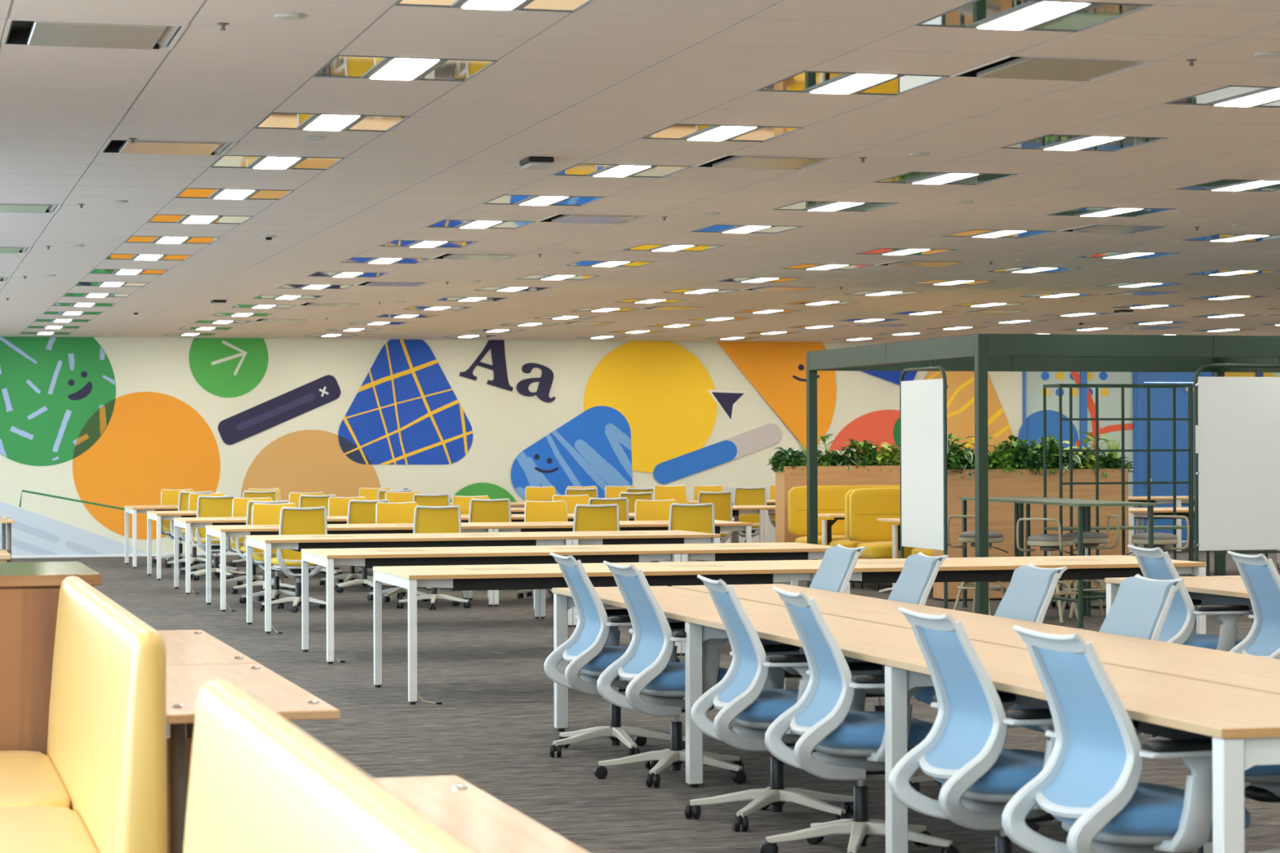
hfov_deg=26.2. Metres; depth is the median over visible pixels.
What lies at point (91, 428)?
wall
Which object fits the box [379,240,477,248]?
recessed light
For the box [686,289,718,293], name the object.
diffuser
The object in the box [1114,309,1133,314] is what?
router
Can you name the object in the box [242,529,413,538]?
cable tray
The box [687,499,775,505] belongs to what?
desk
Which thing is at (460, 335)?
diffuser
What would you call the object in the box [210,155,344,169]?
recessed light
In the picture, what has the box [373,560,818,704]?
desk
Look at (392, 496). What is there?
chair
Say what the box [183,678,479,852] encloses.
bench sofa
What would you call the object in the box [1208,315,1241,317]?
diffuser
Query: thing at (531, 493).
chair
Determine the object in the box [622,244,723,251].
recessed light
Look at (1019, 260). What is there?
speaker
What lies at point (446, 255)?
air conditioner
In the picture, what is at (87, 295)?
diffuser
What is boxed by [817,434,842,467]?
potted plant
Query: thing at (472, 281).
speaker
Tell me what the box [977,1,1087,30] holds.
diffuser
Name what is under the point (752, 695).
chair
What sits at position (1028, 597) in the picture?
chair
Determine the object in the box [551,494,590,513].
chair
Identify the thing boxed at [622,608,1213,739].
cable tray
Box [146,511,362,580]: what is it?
desk
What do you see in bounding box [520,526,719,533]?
cable tray
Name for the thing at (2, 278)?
air conditioner
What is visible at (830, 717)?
chair
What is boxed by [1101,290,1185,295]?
air conditioner
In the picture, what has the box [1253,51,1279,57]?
speaker
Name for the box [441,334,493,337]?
recessed light
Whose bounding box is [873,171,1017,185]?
recessed light
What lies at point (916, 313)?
diffuser
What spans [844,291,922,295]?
recessed light
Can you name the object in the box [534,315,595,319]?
recessed light
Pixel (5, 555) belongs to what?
bench
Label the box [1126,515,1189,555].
bar stool
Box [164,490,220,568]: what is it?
chair
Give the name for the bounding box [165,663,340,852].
work table
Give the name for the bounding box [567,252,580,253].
speaker
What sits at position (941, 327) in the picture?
recessed light
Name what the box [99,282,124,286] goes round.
diffuser
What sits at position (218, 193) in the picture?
diffuser
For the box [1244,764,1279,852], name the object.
chair
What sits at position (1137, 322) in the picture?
recessed light
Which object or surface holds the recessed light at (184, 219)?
in the ceiling
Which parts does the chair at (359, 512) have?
leg, leg, panel, frame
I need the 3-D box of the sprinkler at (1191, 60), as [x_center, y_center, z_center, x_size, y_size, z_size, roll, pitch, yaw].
[2.074,-1.369,10.349,0.040,0.023,0.038,0,0,-15]
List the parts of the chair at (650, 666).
frame, armrest, leg, seat, armrest, leg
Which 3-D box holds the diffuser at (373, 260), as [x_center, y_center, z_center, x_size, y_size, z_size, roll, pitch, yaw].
[-1.982,-1.289,21.368,0.166,0.010,0.568,0,0,-15]
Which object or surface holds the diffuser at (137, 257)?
attached to the recessed light at (112, 256)
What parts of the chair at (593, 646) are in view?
frame, leg, armrest, armrest, seat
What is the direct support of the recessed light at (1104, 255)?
in the ceiling
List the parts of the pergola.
post, post, post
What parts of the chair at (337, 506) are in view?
panel, frame, leg, leg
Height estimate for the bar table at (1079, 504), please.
0.970 m
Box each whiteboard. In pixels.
[899,360,949,608]
[1193,357,1279,625]
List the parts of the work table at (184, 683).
leg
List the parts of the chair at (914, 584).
frame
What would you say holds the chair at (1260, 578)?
on the floor
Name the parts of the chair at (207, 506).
armrest, leg, leg, seat, frame, panel, leg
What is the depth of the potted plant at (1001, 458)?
25.35 m
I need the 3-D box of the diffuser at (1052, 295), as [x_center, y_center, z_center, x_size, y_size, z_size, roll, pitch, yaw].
[4.074,-1.274,26.734,0.166,0.010,0.568,0,0,-15]
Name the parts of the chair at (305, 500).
panel, frame, leg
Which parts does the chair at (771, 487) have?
panel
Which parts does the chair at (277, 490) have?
panel, frame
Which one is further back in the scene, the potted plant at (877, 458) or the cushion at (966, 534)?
the potted plant at (877, 458)
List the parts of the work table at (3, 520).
leg, leg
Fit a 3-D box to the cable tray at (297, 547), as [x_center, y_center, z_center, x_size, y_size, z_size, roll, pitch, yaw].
[-1.860,0.936,22.016,1.891,0.072,0.944,0,0,-15]
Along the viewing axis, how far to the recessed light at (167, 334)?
35.22 m
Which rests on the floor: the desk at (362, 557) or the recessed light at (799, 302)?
the desk at (362, 557)
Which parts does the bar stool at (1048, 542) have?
leg, leg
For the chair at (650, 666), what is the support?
on the floor
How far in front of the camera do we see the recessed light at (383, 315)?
30.45 m
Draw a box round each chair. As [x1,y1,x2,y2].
[152,488,205,564]
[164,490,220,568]
[180,492,239,574]
[190,495,246,580]
[219,497,283,587]
[230,490,277,566]
[231,500,295,594]
[237,488,280,562]
[239,502,309,604]
[259,506,334,613]
[284,494,342,578]
[288,492,339,573]
[319,496,373,586]
[335,499,399,592]
[359,487,391,500]
[366,501,431,602]
[377,488,410,500]
[385,491,419,502]
[395,505,471,609]
[413,493,450,506]
[451,495,489,515]
[468,497,511,522]
[516,500,568,599]
[524,485,555,502]
[543,551,685,757]
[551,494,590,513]
[564,488,598,497]
[566,485,597,488]
[573,503,619,545]
[588,497,629,520]
[593,560,746,787]
[604,485,634,497]
[618,491,653,512]
[626,487,653,493]
[634,499,676,562]
[653,484,687,503]
[657,502,715,562]
[684,574,853,831]
[693,484,722,500]
[697,491,733,543]
[733,486,766,542]
[760,586,958,852]
[768,484,775,528]
[782,543,866,688]
[812,551,948,753]
[888,607,1055,852]
[909,563,1067,792]
[1001,625,1250,852]
[1013,573,1184,832]
[1127,544,1248,737]
[1226,551,1279,659]
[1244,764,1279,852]
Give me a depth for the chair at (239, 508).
28.35 m
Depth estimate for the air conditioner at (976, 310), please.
29.71 m
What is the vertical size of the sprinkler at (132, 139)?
0.023 m
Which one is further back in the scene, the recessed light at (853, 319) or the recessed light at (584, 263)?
the recessed light at (853, 319)
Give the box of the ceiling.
[0,0,1279,342]
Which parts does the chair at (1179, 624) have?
frame, seat, armrest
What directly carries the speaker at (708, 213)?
attached to the ceiling
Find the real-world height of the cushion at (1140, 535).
0.052 m
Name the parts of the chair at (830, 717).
frame, armrest, seat, armrest, leg, leg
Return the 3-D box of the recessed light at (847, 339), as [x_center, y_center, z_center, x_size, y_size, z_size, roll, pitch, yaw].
[2.995,-1.208,37.587,0.600,0.036,0.594,0,0,-15]
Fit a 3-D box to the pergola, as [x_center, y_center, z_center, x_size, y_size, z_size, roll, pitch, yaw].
[6.059,0.436,24.358,8.261,2.292,4.140,0,0,-15]
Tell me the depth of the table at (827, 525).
28.27 m
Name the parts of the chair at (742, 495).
panel, seat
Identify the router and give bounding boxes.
[210,299,226,305]
[519,156,554,169]
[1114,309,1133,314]
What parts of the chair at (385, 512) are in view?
leg, leg, frame, panel, leg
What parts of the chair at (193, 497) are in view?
panel, frame, leg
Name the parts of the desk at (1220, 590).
leg, under frame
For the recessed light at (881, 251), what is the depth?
20.55 m
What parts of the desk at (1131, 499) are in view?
leg, leg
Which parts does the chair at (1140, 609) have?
seat, frame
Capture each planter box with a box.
[775,465,900,542]
[933,468,1128,601]
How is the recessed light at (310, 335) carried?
in the ceiling
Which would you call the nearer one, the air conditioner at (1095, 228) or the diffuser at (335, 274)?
the air conditioner at (1095, 228)
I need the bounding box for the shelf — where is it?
[1187,385,1267,576]
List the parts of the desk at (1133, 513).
leg, leg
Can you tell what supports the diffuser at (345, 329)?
attached to the recessed light at (331, 329)
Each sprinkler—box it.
[128,137,137,143]
[217,22,229,30]
[1186,58,1196,66]
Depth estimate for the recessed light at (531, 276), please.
23.58 m
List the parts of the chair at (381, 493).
panel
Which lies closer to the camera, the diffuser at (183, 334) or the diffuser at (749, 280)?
the diffuser at (749, 280)
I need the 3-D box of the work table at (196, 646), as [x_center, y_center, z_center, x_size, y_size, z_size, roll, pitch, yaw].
[-1.738,1.147,9.893,0.515,0.724,1.740,0,0,-15]
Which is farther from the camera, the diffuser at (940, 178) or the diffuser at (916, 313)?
the diffuser at (916, 313)
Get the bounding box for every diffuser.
[37,332,53,334]
[45,326,62,328]
[54,319,71,322]
[63,311,82,315]
[74,303,93,306]
[86,293,107,297]
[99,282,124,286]
[115,269,141,274]
[134,254,162,260]
[155,236,187,244]
[182,215,217,223]
[182,333,197,335]
[196,327,215,329]
[213,189,254,199]
[213,320,232,323]
[232,313,253,315]
[253,156,300,168]
[253,305,275,308]
[276,295,300,299]
[302,284,329,288]
[303,114,359,130]
[323,334,339,336]
[333,272,362,277]
[345,328,362,330]
[368,257,400,263]
[368,322,388,324]
[370,57,438,79]
[395,315,417,317]
[409,240,447,247]
[425,306,449,310]
[458,297,486,301]
[460,221,501,228]
[460,335,478,337]
[462,0,524,9]
[486,329,508,332]
[497,287,527,291]
[519,323,541,325]
[520,195,568,205]
[541,275,573,279]
[552,316,577,319]
[591,308,619,311]
[592,261,629,266]
[593,164,650,177]
[595,336,613,338]
[626,330,648,333]
[635,299,665,302]
[652,244,693,251]
[663,324,688,327]
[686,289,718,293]
[687,125,755,141]
[709,317,733,320]
[720,337,744,339]
[723,226,770,233]
[741,278,777,282]
[755,310,782,313]
[763,332,783,333]
[806,325,832,328]
[807,264,846,270]
[808,202,862,211]
[808,301,836,304]
[810,73,894,93]
[847,337,869,340]
[856,319,884,321]
[866,291,900,295]
[883,248,928,254]
[897,333,918,334]
[912,173,977,184]
[912,311,941,314]
[933,280,973,284]
[947,327,969,328]
[972,230,1025,237]
[974,303,1004,306]
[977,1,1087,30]
[999,320,1028,323]
[1012,267,1057,272]
[1043,293,1078,297]
[1044,136,1123,150]
[1062,313,1093,315]
[1077,328,1107,330]
[1080,208,1142,216]
[1104,253,1153,258]
[1119,283,1161,287]
[1131,305,1167,308]
[1142,321,1172,324]
[1208,296,1248,299]
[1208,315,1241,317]
[1209,328,1234,331]
[1210,235,1268,241]
[1210,271,1257,275]
[1212,180,1279,191]
[1214,88,1279,106]
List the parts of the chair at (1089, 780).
frame, armrest, seat, armrest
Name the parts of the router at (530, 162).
mount plate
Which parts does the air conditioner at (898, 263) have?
intake panel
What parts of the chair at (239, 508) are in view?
armrest, seat, frame, panel, leg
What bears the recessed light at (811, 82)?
in the ceiling
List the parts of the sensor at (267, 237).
plate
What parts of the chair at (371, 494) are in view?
frame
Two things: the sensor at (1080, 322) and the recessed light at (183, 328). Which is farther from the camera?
the recessed light at (183, 328)
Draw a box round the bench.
[0,549,11,562]
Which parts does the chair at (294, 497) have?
panel, frame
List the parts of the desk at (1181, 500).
leg, leg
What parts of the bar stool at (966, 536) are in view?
leg, leg, leg, leg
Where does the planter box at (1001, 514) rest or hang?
on the floor
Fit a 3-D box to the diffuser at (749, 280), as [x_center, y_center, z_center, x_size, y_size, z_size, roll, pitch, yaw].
[1.046,-1.281,24.051,0.166,0.010,0.568,0,0,-15]
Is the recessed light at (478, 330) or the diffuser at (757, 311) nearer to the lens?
the diffuser at (757, 311)
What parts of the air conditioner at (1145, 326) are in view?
intake panel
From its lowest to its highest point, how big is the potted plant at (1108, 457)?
0.424 m
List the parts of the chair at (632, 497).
frame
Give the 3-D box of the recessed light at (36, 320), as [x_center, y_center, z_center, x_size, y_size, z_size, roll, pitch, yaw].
[-6.560,-1.218,31.267,0.600,0.036,0.594,0,0,-15]
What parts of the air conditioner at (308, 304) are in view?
intake panel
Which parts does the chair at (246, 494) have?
frame, panel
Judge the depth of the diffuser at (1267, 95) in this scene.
11.50 m
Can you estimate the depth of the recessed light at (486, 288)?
25.28 m
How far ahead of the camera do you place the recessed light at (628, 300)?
27.50 m
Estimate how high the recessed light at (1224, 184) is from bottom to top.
0.036 m
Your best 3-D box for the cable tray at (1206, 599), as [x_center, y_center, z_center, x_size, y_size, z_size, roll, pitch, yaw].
[4.024,0.857,11.372,0.622,0.100,6.740,0,0,-15]
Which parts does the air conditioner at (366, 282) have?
intake panel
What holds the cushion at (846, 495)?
on the sofa at (850, 543)
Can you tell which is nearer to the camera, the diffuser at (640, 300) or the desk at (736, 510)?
the diffuser at (640, 300)
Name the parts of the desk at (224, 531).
leg, leg, leg, leg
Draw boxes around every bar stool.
[947,515,1008,615]
[1016,517,1078,623]
[1062,515,1119,618]
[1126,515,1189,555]
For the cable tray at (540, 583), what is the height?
0.072 m
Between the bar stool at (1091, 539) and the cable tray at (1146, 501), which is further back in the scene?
the cable tray at (1146, 501)
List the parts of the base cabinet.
door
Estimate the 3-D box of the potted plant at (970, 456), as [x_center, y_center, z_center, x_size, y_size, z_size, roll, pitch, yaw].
[2.982,0.335,25.369,0.549,0.299,0.375,0,0,-15]
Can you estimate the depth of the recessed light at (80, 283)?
24.30 m
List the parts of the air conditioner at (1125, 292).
intake panel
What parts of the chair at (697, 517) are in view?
panel, frame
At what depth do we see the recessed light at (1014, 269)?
22.79 m
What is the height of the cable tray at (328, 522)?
0.072 m
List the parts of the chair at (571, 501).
frame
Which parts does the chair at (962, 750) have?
frame, armrest, seat, armrest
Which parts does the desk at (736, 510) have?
leg, leg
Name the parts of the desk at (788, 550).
leg, leg, leg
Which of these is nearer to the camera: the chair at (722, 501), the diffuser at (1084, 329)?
the chair at (722, 501)
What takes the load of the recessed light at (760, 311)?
in the ceiling
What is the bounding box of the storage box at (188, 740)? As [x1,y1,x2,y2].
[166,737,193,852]
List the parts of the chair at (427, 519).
panel, frame, leg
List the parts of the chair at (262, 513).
seat, frame, panel, leg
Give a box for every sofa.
[0,575,167,852]
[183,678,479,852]
[787,484,900,559]
[829,488,866,587]
[848,488,915,591]
[911,547,933,556]
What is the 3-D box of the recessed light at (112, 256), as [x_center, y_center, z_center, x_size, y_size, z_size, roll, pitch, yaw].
[-3.732,-1.299,20.892,0.600,0.036,0.594,0,0,-15]
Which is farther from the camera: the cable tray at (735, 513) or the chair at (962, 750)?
the cable tray at (735, 513)
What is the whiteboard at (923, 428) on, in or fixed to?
on the floor
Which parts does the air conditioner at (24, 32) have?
intake panel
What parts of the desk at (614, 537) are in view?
leg, leg, leg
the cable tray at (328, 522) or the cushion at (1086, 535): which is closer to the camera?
the cushion at (1086, 535)
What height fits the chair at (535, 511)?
0.916 m
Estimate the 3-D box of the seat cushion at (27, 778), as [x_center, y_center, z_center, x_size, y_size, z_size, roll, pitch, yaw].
[-2.126,1.158,8.569,0.640,0.150,1.488,0,0,-15]
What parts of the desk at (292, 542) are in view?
leg, leg, leg, leg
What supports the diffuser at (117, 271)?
attached to the recessed light at (104, 271)
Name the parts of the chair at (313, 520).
armrest, seat, frame, panel, leg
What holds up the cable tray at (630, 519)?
on the desk at (514, 517)
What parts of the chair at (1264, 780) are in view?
seat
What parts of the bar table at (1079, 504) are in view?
leg, foot rail, foot rail, leg, leg, foot rail, foot rail, leg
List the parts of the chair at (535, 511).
frame, panel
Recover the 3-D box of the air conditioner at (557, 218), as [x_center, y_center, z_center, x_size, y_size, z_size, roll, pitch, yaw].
[-0.299,-1.348,17.492,0.600,0.070,0.594,0,0,-15]
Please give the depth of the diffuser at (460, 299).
27.00 m
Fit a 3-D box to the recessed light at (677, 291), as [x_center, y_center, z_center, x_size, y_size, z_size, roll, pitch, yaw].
[0.574,-1.281,25.781,0.600,0.036,0.594,0,0,-15]
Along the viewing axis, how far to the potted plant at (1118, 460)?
25.71 m
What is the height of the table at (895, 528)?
0.719 m
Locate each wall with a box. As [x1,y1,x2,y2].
[0,336,1023,555]
[1137,372,1211,541]
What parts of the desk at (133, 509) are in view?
leg, leg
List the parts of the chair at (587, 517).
frame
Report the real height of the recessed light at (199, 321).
0.036 m
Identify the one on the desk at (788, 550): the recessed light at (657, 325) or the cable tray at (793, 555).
the cable tray at (793, 555)
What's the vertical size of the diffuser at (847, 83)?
0.010 m
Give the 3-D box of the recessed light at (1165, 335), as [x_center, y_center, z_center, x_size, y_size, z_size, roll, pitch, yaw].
[6.966,-1.228,36.812,0.600,0.036,0.594,0,0,-15]
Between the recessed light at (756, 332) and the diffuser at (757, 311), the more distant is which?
the recessed light at (756, 332)
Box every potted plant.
[767,447,806,474]
[798,440,823,466]
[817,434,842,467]
[822,447,864,471]
[840,439,880,471]
[861,444,897,471]
[880,442,899,465]
[946,433,968,473]
[946,446,974,479]
[965,435,1003,471]
[987,439,1015,476]
[991,435,1038,475]
[1012,447,1054,476]
[1024,434,1069,475]
[1052,451,1091,472]
[1062,438,1104,474]
[1077,431,1119,478]
[1100,431,1135,473]
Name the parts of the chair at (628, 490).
panel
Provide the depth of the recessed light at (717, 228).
18.38 m
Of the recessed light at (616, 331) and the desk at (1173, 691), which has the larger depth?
the recessed light at (616, 331)
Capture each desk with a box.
[124,505,177,568]
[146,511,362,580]
[173,515,431,594]
[205,522,493,611]
[245,532,573,633]
[301,544,681,664]
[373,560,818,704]
[450,502,524,507]
[460,512,635,522]
[467,520,751,606]
[511,507,524,514]
[539,530,720,626]
[552,583,1279,852]
[639,542,849,655]
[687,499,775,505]
[730,505,764,542]
[734,505,775,542]
[765,555,1206,634]
[1104,574,1279,616]
[1128,496,1177,552]
[1128,506,1279,569]
[1140,496,1194,552]
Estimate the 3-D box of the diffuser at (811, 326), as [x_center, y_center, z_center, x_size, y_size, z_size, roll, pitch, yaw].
[2.188,-1.220,33.652,0.166,0.010,0.568,0,0,-15]
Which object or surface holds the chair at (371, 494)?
on the floor
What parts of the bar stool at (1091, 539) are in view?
leg, leg, leg, leg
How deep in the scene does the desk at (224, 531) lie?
24.45 m
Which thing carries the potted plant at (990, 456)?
in the planter box at (1001, 514)
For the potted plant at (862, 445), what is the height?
0.385 m
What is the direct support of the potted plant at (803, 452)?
in the planter box at (785, 481)
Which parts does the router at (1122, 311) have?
mount plate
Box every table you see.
[0,515,15,562]
[156,629,258,737]
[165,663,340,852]
[373,775,589,852]
[817,513,844,559]
[876,518,900,592]
[959,497,1086,615]
[1015,499,1157,627]
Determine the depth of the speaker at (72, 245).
19.57 m
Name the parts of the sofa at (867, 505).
seat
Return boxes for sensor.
[261,235,275,239]
[1076,321,1084,324]
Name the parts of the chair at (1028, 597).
seat, armrest, frame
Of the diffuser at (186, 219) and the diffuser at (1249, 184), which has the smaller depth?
the diffuser at (1249, 184)
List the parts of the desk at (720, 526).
leg, leg, leg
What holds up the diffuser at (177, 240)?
attached to the recessed light at (144, 239)
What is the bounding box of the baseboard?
[11,552,238,558]
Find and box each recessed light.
[20,332,71,334]
[26,325,79,328]
[34,319,91,322]
[42,311,102,315]
[52,302,115,306]
[62,293,131,297]
[75,281,149,286]
[88,268,168,274]
[105,253,192,260]
[124,235,219,244]
[147,213,253,223]
[164,333,216,335]
[175,187,293,199]
[179,327,233,329]
[194,320,252,323]
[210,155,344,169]
[211,312,272,315]
[231,304,296,308]
[253,294,324,299]
[254,111,409,132]
[278,284,354,288]
[304,333,355,336]
[306,271,389,277]
[313,54,497,81]
[325,328,381,330]
[340,257,430,263]
[350,321,406,324]
[374,314,436,317]
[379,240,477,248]
[395,0,592,12]
[404,306,471,310]
[426,219,535,228]
[437,297,507,301]
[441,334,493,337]
[470,328,524,332]
[473,286,551,291]
[483,194,605,205]
[499,323,559,325]
[515,274,599,279]
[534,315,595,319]
[552,163,692,177]
[564,260,655,266]
[571,307,639,311]
[576,336,628,338]
[611,330,666,333]
[613,298,687,302]
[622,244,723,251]
[641,123,803,142]
[647,324,704,327]
[662,288,740,293]
[687,317,752,320]
[690,224,803,233]
[706,337,759,339]
[716,277,801,282]
[733,309,802,313]
[744,331,799,333]
[757,70,949,95]
[773,200,897,211]
[782,263,874,270]
[785,301,859,304]
[787,325,850,328]
[834,337,887,340]
[835,318,902,321]
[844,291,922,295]
[854,248,958,255]
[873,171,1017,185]
[876,332,933,334]
[889,311,959,314]
[910,280,997,284]
[915,0,1151,31]
[926,326,985,328]
[942,229,1057,237]
[950,302,1023,306]
[983,320,1044,323]
[986,266,1082,272]
[1000,133,1168,151]
[1018,293,1100,297]
[1042,312,1111,315]
[1046,206,1175,217]
[1064,327,1123,330]
[1077,251,1181,258]
[1096,282,1184,287]
[1111,304,1185,308]
[1121,321,1189,324]
[1164,84,1279,107]
[1164,334,1191,335]
[1174,178,1279,191]
[1181,233,1279,241]
[1186,269,1279,275]
[1188,295,1267,299]
[1191,328,1255,331]
[1193,314,1257,317]
[1262,323,1279,325]
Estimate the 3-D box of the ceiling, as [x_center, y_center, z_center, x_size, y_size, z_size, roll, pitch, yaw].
[5.060,-1.425,18.478,23.586,0.180,40.972,0,0,-15]
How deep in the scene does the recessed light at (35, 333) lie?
34.74 m
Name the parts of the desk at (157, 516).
leg, leg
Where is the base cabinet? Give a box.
[0,561,101,755]
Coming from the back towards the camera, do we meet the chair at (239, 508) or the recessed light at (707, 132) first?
the chair at (239, 508)
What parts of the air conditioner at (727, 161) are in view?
intake panel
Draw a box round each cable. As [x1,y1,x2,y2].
[334,654,345,662]
[417,693,442,704]
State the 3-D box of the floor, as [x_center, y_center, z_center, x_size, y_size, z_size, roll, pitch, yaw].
[5.053,1.605,18.452,23.550,0.120,40.972,0,0,-15]
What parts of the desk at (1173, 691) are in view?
leg, leg, under frame, leg, leg, leg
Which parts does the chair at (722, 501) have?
panel, seat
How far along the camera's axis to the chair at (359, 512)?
27.02 m
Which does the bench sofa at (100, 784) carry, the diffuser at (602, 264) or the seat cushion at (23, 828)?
the seat cushion at (23, 828)
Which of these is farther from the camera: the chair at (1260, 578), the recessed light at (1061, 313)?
the recessed light at (1061, 313)
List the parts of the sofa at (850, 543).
seat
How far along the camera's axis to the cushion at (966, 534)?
22.99 m
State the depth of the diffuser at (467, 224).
17.89 m
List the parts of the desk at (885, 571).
leg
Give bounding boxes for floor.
[11,541,1279,852]
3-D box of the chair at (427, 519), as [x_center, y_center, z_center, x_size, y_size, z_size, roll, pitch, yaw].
[-1.829,1.153,24.410,0.663,0.916,0.628,0,0,-2]
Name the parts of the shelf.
post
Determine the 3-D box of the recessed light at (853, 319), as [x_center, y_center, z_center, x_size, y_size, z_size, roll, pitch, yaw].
[2.659,-1.246,31.922,0.600,0.036,0.594,0,0,-15]
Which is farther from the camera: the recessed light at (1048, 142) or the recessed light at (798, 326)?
the recessed light at (798, 326)
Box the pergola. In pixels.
[806,333,1279,615]
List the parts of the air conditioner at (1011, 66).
intake panel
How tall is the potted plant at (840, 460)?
0.308 m
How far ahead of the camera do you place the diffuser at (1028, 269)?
22.75 m
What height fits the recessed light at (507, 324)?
0.036 m
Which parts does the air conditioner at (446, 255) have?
intake panel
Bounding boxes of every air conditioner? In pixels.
[0,203,62,213]
[0,246,31,253]
[0,276,10,281]
[1,17,188,50]
[99,138,237,155]
[253,318,311,321]
[297,302,364,306]
[355,280,433,286]
[431,253,524,260]
[536,213,650,223]
[560,320,622,324]
[642,306,711,309]
[693,154,840,169]
[742,285,823,291]
[850,324,914,326]
[875,259,973,266]
[951,54,1158,81]
[963,309,1034,312]
[1057,223,1177,233]
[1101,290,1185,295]
[1128,325,1189,328]
[1262,313,1279,315]
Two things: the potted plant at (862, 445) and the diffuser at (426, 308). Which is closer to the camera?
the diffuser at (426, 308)
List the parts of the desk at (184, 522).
leg, leg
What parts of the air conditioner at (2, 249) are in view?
intake panel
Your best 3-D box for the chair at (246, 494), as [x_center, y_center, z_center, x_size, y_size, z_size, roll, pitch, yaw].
[-4.590,1.222,33.041,0.655,0.916,0.634,0,0,-27]
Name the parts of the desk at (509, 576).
leg, leg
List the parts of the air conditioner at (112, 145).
intake panel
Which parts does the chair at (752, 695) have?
frame, leg, armrest, seat, armrest, leg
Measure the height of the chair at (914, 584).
0.937 m
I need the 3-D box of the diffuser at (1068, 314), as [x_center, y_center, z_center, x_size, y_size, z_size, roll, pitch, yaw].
[4.880,-1.250,30.670,0.166,0.010,0.568,0,0,-15]
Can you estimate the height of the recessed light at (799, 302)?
0.036 m
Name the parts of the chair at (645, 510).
panel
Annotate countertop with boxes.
[0,561,101,586]
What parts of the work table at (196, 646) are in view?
leg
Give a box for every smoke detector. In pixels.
[302,135,324,140]
[955,200,973,204]
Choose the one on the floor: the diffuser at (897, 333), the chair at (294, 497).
the chair at (294, 497)
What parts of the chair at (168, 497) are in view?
leg, armrest, seat, leg, frame, panel, leg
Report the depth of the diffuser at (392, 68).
10.49 m
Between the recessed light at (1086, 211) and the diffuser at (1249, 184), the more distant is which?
the recessed light at (1086, 211)
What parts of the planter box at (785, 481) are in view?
panel, panel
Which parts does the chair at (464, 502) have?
frame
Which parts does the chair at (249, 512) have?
armrest, seat, frame, panel, leg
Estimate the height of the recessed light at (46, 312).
0.036 m
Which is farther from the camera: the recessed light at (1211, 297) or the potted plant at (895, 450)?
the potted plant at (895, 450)
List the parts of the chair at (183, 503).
armrest, panel, frame, leg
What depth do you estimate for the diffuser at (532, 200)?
16.13 m
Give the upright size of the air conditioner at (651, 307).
0.070 m
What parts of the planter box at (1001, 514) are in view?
panel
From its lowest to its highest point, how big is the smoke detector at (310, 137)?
0.013 m
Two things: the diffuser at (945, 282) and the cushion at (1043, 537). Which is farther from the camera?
the diffuser at (945, 282)
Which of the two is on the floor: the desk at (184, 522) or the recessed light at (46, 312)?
the desk at (184, 522)
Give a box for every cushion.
[0,750,71,809]
[0,805,99,852]
[844,488,866,541]
[848,488,900,542]
[959,531,1003,537]
[1027,533,1073,541]
[1065,531,1108,538]
[1131,532,1177,539]
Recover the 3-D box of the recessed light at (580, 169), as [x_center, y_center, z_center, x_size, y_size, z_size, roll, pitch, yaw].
[-0.097,-1.356,14.451,0.600,0.036,0.594,0,0,-15]
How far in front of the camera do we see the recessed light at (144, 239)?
19.14 m
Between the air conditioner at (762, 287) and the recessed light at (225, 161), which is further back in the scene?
the air conditioner at (762, 287)
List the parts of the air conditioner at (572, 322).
intake panel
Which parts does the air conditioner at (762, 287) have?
intake panel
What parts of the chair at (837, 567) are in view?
frame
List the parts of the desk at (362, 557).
leg, leg, leg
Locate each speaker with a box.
[70,244,84,246]
[110,200,128,203]
[273,12,304,20]
[469,280,480,282]
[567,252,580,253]
[703,212,719,215]
[909,151,930,156]
[1015,259,1028,262]
[1232,223,1248,226]
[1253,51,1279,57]
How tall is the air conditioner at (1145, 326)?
0.070 m
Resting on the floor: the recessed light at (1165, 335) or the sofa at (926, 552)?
the sofa at (926, 552)
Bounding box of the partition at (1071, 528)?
[1043,383,1194,608]
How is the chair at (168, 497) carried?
on the floor
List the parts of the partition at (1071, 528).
post, plate, shelf plate, rail, rail, rail, rail, post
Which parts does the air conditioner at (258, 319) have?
intake panel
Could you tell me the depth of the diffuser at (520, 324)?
32.62 m
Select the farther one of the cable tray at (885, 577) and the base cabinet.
the cable tray at (885, 577)
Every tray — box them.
[155,509,177,511]
[181,515,196,517]
[212,521,346,525]
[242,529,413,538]
[290,539,536,551]
[355,554,638,568]
[441,573,773,591]
[461,518,634,522]
[511,511,524,514]
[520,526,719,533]
[582,537,684,545]
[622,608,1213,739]
[693,551,808,561]
[732,510,738,515]
[848,567,1143,583]
[1128,500,1155,502]
[1133,511,1194,519]
[1188,592,1252,611]
[1213,551,1279,554]
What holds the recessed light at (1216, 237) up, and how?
in the ceiling
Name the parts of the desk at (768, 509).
leg, leg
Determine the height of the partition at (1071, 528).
1.958 m
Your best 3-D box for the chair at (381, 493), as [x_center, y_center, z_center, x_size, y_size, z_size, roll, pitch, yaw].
[-2.993,1.219,33.421,0.661,0.916,0.628,0,-1,-40]
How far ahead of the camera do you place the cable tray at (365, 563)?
18.54 m
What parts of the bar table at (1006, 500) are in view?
leg, foot rail, foot rail, leg, leg, leg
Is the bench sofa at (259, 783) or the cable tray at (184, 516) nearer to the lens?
the bench sofa at (259, 783)

